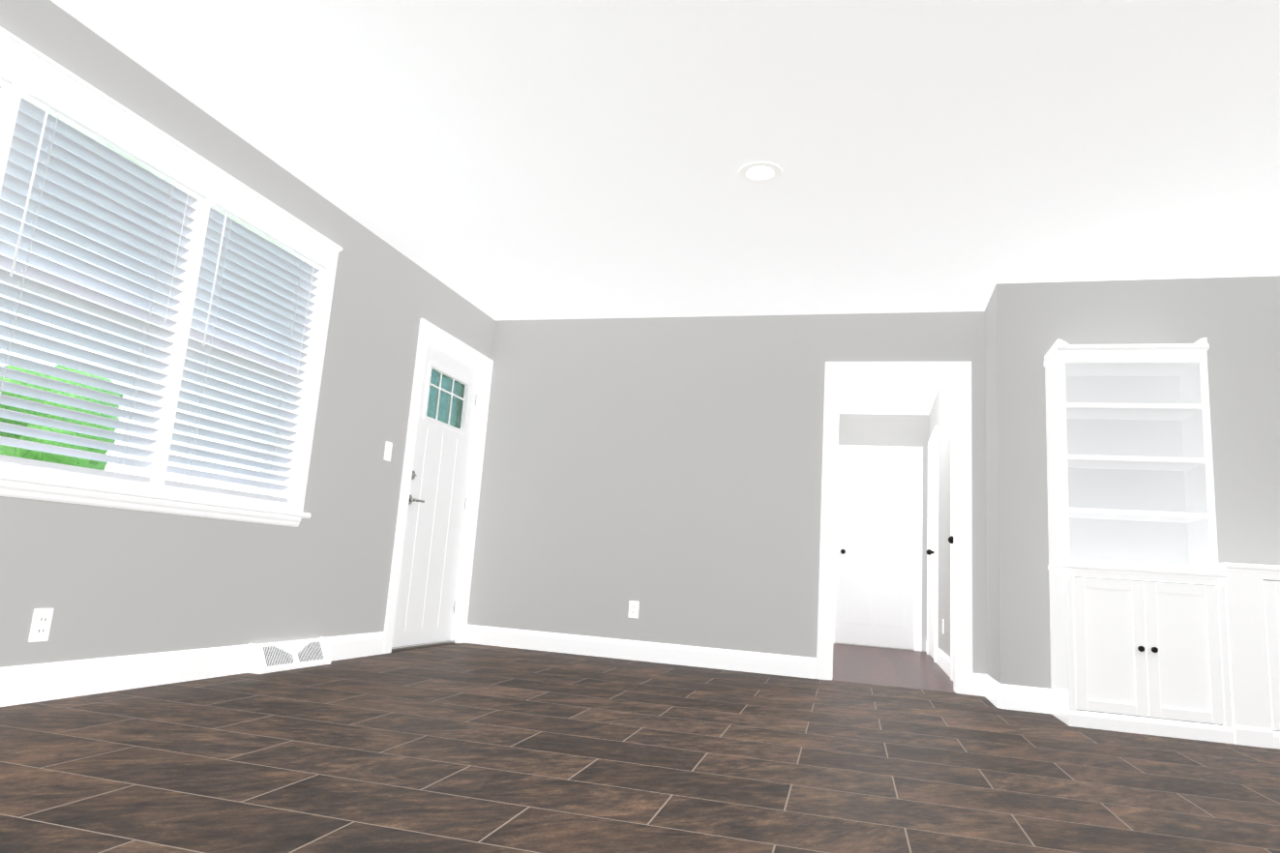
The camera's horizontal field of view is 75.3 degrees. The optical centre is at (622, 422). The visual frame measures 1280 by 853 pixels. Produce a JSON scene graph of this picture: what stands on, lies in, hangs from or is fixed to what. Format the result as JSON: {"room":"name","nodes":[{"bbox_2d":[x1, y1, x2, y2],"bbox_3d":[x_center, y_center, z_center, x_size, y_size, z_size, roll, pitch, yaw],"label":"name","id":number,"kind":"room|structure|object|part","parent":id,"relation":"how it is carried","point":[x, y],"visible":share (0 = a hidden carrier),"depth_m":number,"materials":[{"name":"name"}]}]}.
{"room":"living room","nodes":[
{"label":"living room","id":0,"kind":"room"},
{"bbox_2d":[0,0,495,667],"bbox_3d":[-1.753,0.012,4.303,0.200,2.440,11.800,1,-10,16],"label":"wall","id":1,"kind":"structure","parent":0,"point":[106,582],"depth_m":3.93,"materials":[{"name":"grey paint"}]},
{"bbox_2d":[28,608,54,642],"bbox_3d":[-2.062,0.719,2.938,0.010,0.114,0.070,1,-10,16],"label":"electrical outlet","id":2,"kind":"object","parent":1,"relation":"attached to","point":[41,624],"visible":1,"depth_m":2.93,"materials":[{"name":"white plastic"}]},
{"bbox_2d":[0,26,342,527],"bbox_3d":[-2.061,-0.462,3.135,0.257,1.519,2.750,1,-10,16],"label":"window","id":3,"kind":"structure","parent":1,"relation":"in","point":[150,496],"depth_m":3.52,"materials":[{"name":"white paint"}]},
{"bbox_3d":[-2.063,-0.462,3.136,0.044,1.369,2.518,1,-10,16],"label":"left window sash","id":4,"kind":"part","parent":3,"relation":"part of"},
{"bbox_2d":[0,50,328,503],"bbox_3d":[-1.999,-0.480,3.121,0.084,1.329,2.514,1,-10,16],"label":"window blinds","id":5,"kind":"object","parent":3,"relation":"attached to","point":[87,186],"visible":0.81,"depth_m":3.30,"materials":[{"name":"white plastic"}]},
{"bbox_2d":[0,631,385,707],"bbox_3d":[-2.378,0.709,1.860,0.015,0.130,6.710,1,-10,16],"label":"baseboard","id":6,"kind":"structure","parent":1,"relation":"attached to","point":[35,683],"depth_m":3.30,"materials":[{"name":"white paint"}]},
{"bbox_2d":[247,636,331,674],"bbox_3d":[-1.665,1.169,4.175,0.082,0.134,0.552,1,-10,16],"label":"air vent","id":7,"kind":"object","parent":1,"relation":"in","point":[272,657],"visible":0.96,"depth_m":4.12,"materials":[{"name":"white metal"}]},
{"bbox_2d":[384,441,392,461],"bbox_3d":[-1.425,0.177,5.044,0.014,0.114,0.070,1,-10,16],"label":"light switch","id":8,"kind":"object","parent":1,"relation":"attached to","point":[388,451],"visible":1,"depth_m":5.03,"materials":[{"name":"white plastic"}]},
{"bbox_2d":[391,342,478,647],"bbox_3d":[-1.274,0.508,5.720,0.102,1.987,0.886,1,-10,16],"label":"entry door","id":9,"kind":"structure","parent":1,"relation":"in","point":[429,575],"depth_m":5.72,"materials":[{"name":"white paint"}]},
{"bbox_3d":[-1.249,0.511,5.733,0.061,1.620,0.848,1,-10,16],"label":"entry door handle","id":10,"kind":"part","parent":9,"relation":"part of","materials":[{"name":"white wood"}]},
{"bbox_2d":[383,318,493,654],"bbox_3d":[-1.327,0.462,5.733,0.220,2.115,1.079,1,-10,16],"label":"door frame","id":11,"kind":"structure","parent":1,"relation":"attached to","point":[445,339],"depth_m":5.95,"materials":[{"name":"white paint"}]},
{"bbox_2d":[0,643,1279,852],"bbox_3d":[1.625,1.297,2.964,7.483,0.080,11.620,1,-10,16],"label":"floor","id":12,"kind":"structure","parent":0,"point":[461,748],"depth_m":2.58,"materials":[{"name":"tile"}]},
{"bbox_2d":[1047,565,1224,743],"bbox_3d":[2.609,1.163,4.233,0.690,0.765,0.418,1,-10,16],"label":"base cabinet","id":13,"kind":"object","parent":12,"relation":"on","point":[1100,617],"depth_m":4.05,"materials":[{"name":"white wood"}]},
{"bbox_2d":[1137,646,1158,653],"bbox_3d":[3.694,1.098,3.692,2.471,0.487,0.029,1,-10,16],"label":"handle","id":14,"kind":"object","parent":13,"relation":"attached to","point":[1142,649],"visible":0.96,"depth_m":4.02,"materials":[{"name":"black metal"}]},
{"bbox_2d":[1182,565,1279,749],"bbox_3d":[3.023,1.147,4.109,0.235,0.810,0.429,1,-10,16],"label":"base cabinet","id":15,"kind":"object","parent":12,"relation":"on","point":[1248,597],"depth_m":3.92,"materials":[{"name":"white wood"}]},
{"bbox_2d":[50,0,1279,415],"bbox_3d":[1.827,-1.181,3.493,7.483,0.120,11.800,1,-10,16],"label":"ceiling","id":16,"kind":"structure","parent":0,"point":[534,159],"depth_m":3.51,"materials":[{"name":"white paint"}]},
{"bbox_2d":[739,161,781,182],"bbox_3d":[0.631,-1.147,3.804,0.196,0.006,0.196,1,-10,16],"label":"recessed light","id":17,"kind":"object","parent":16,"relation":"in","point":[759,172],"visible":1,"depth_m":3.80,"materials":[{"name":"white plastic"}]},
{"bbox_2d":[467,311,986,695],"bbox_3d":[0.624,0.447,5.802,3.523,2.440,0.120,1,-10,16],"label":"wall","id":18,"kind":"structure","parent":0,"point":[666,473],"depth_m":5.83,"materials":[{"name":"grey paint"}]},
{"bbox_2d":[627,600,639,618],"bbox_3d":[0.075,1.295,5.726,0.070,0.114,0.010,1,-10,16],"label":"electrical outlet","id":19,"kind":"object","parent":18,"relation":"attached to","point":[634,610],"visible":1,"depth_m":5.72,"materials":[{"name":"white plastic"}]},
{"bbox_2d":[464,625,985,696],"bbox_3d":[0.525,1.569,5.536,3.523,0.130,0.015,1,-10,16],"label":"baseboard","id":20,"kind":"structure","parent":18,"relation":"attached to","point":[721,659],"depth_m":5.63,"materials":[{"name":"white paint"}]},
{"bbox_2d":[816,361,972,695],"bbox_3d":[1.777,0.638,5.428,0.928,2.095,0.158,1,-10,16],"label":"trim","id":21,"kind":"structure","parent":18,"relation":"attached to","point":[959,373],"depth_m":5.38,"materials":[{"name":"white paint"}]},
{"bbox_2d":[834,414,928,652],"bbox_3d":[2.686,1.125,8.787,1.030,2.440,0.120,1,-10,16],"label":"wall","id":22,"kind":"structure","parent":0,"point":[878,430],"depth_m":8.84,"materials":[{"name":"grey paint"}]},
{"bbox_2d":[834,451,915,650],"bbox_3d":[2.646,1.313,8.682,0.772,2.004,0.026,1,-10,16],"label":"door","id":23,"kind":"structure","parent":22,"relation":"in","point":[875,598],"depth_m":8.67,"materials":[{"name":"white paint"}]},
{"bbox_2d":[833,445,922,652],"bbox_3d":[2.648,1.283,8.687,0.920,2.090,0.030,1,-10,16],"label":"door frame","id":24,"kind":"structure","parent":22,"relation":"attached to","point":[917,452],"depth_m":8.64,"materials":[{"name":"white paint"}]},
{"bbox_2d":[928,381,953,656],"bbox_3d":[2.770,0.818,7.026,0.120,2.440,3.510,1,-10,16],"label":"wall","id":25,"kind":"structure","parent":0,"point":[939,415],"depth_m":6.89,"materials":[{"name":"grey paint"}]},
{"bbox_2d":[925,438,934,658],"bbox_3d":[2.882,1.174,7.807,0.091,2.004,0.792,1,-10,16],"label":"hall door","id":26,"kind":"structure","parent":25,"relation":"in","point":[931,542],"depth_m":7.77,"materials":[{"name":"white paint"}]},
{"bbox_3d":[2.776,1.174,7.482,0.071,0.052,0.049,1,-10,16],"label":"far right hall door knob","id":27,"kind":"part","parent":26,"relation":"part of","materials":[{"name":"black metal"}]},
{"bbox_2d":[926,425,938,662],"bbox_3d":[2.916,1.144,7.804,0.030,2.090,0.940,1,-10,16],"label":"door frame","id":28,"kind":"structure","parent":25,"relation":"attached to","point":[935,434],"depth_m":7.41,"materials":[{"name":"white paint"}]},
{"bbox_2d":[925,640,950,677],"bbox_3d":[2.608,1.939,6.787,0.015,0.130,3.390,1,-10,16],"label":"baseboard","id":29,"kind":"structure","parent":25,"relation":"attached to","point":[942,660],"depth_m":6.56,"materials":[{"name":"white paint"}]},
{"bbox_2d":[942,619,944,633],"bbox_3d":[2.600,1.660,6.733,0.010,0.114,0.070,1,-10,16],"label":"outlet","id":30,"kind":"object","parent":25,"relation":"attached to","point":[942,626],"visible":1,"depth_m":6.71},
{"bbox_2d":[950,384,953,681],"bbox_3d":[2.304,0.729,5.711,0.030,2.090,0.660,1,-10,16],"label":"door frame","id":31,"kind":"structure","parent":25,"relation":"in","point":[951,426],"depth_m":6.00,"materials":[{"name":"white paint"}]},
{"bbox_2d":[948,396,953,679],"bbox_3d":[2.270,0.758,5.715,0.091,2.004,0.512,1,-10,16],"label":"hall door","id":32,"kind":"structure","parent":31,"relation":"attached to","point":[952,535],"depth_m":5.91,"materials":[{"name":"white paint"}]},
{"bbox_3d":[2.202,0.784,5.521,0.071,0.052,0.049,1,-10,16],"label":"near knob of the right hall door","id":33,"kind":"part","parent":32,"relation":"part of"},
{"bbox_2d":[984,275,1279,688],"bbox_3d":[4.043,0.462,4.520,3.760,2.440,0.645,1,-10,16],"label":"wall","id":34,"kind":"structure","parent":0,"point":[1235,321],"depth_m":4.64,"materials":[{"name":"grey paint"}]},
{"bbox_2d":[984,674,1000,708],"bbox_3d":[2.136,1.552,4.798,0.015,0.130,0.525,1,-10,16],"label":"baseboard return","id":35,"kind":"object","parent":34,"relation":"attached to","point":[992,691],"visible":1,"depth_m":4.73,"materials":[{"name":"white paint"}]},
{"bbox_2d":[1000,684,1051,714],"bbox_3d":[3.775,1.533,4.036,3.560,0.130,0.015,1,-10,16],"label":"baseboard","id":36,"kind":"structure","parent":34,"relation":"attached to","point":[1034,699],"depth_m":4.50,"materials":[{"name":"white paint"}]},
{"label":"outside","id":37,"kind":"structure","parent":0,"visible":0},
{"bbox_3d":[1.377,2.762,9.099,120.000,0.150,100.000,1,-10,16],"label":"lawn","id":38,"kind":"structure","parent":37,"visible":0},
{"bbox_2d":[0,364,123,470],"bbox_3d":[-35.000,1.933,50.133,8.312,10.736,8.005,1,-10,16],"label":"tree","id":39,"kind":"object","parent":38,"relation":"on","point":[31,453],"depth_m":47.88,"materials":[{"name":"green plant"}]}
]}

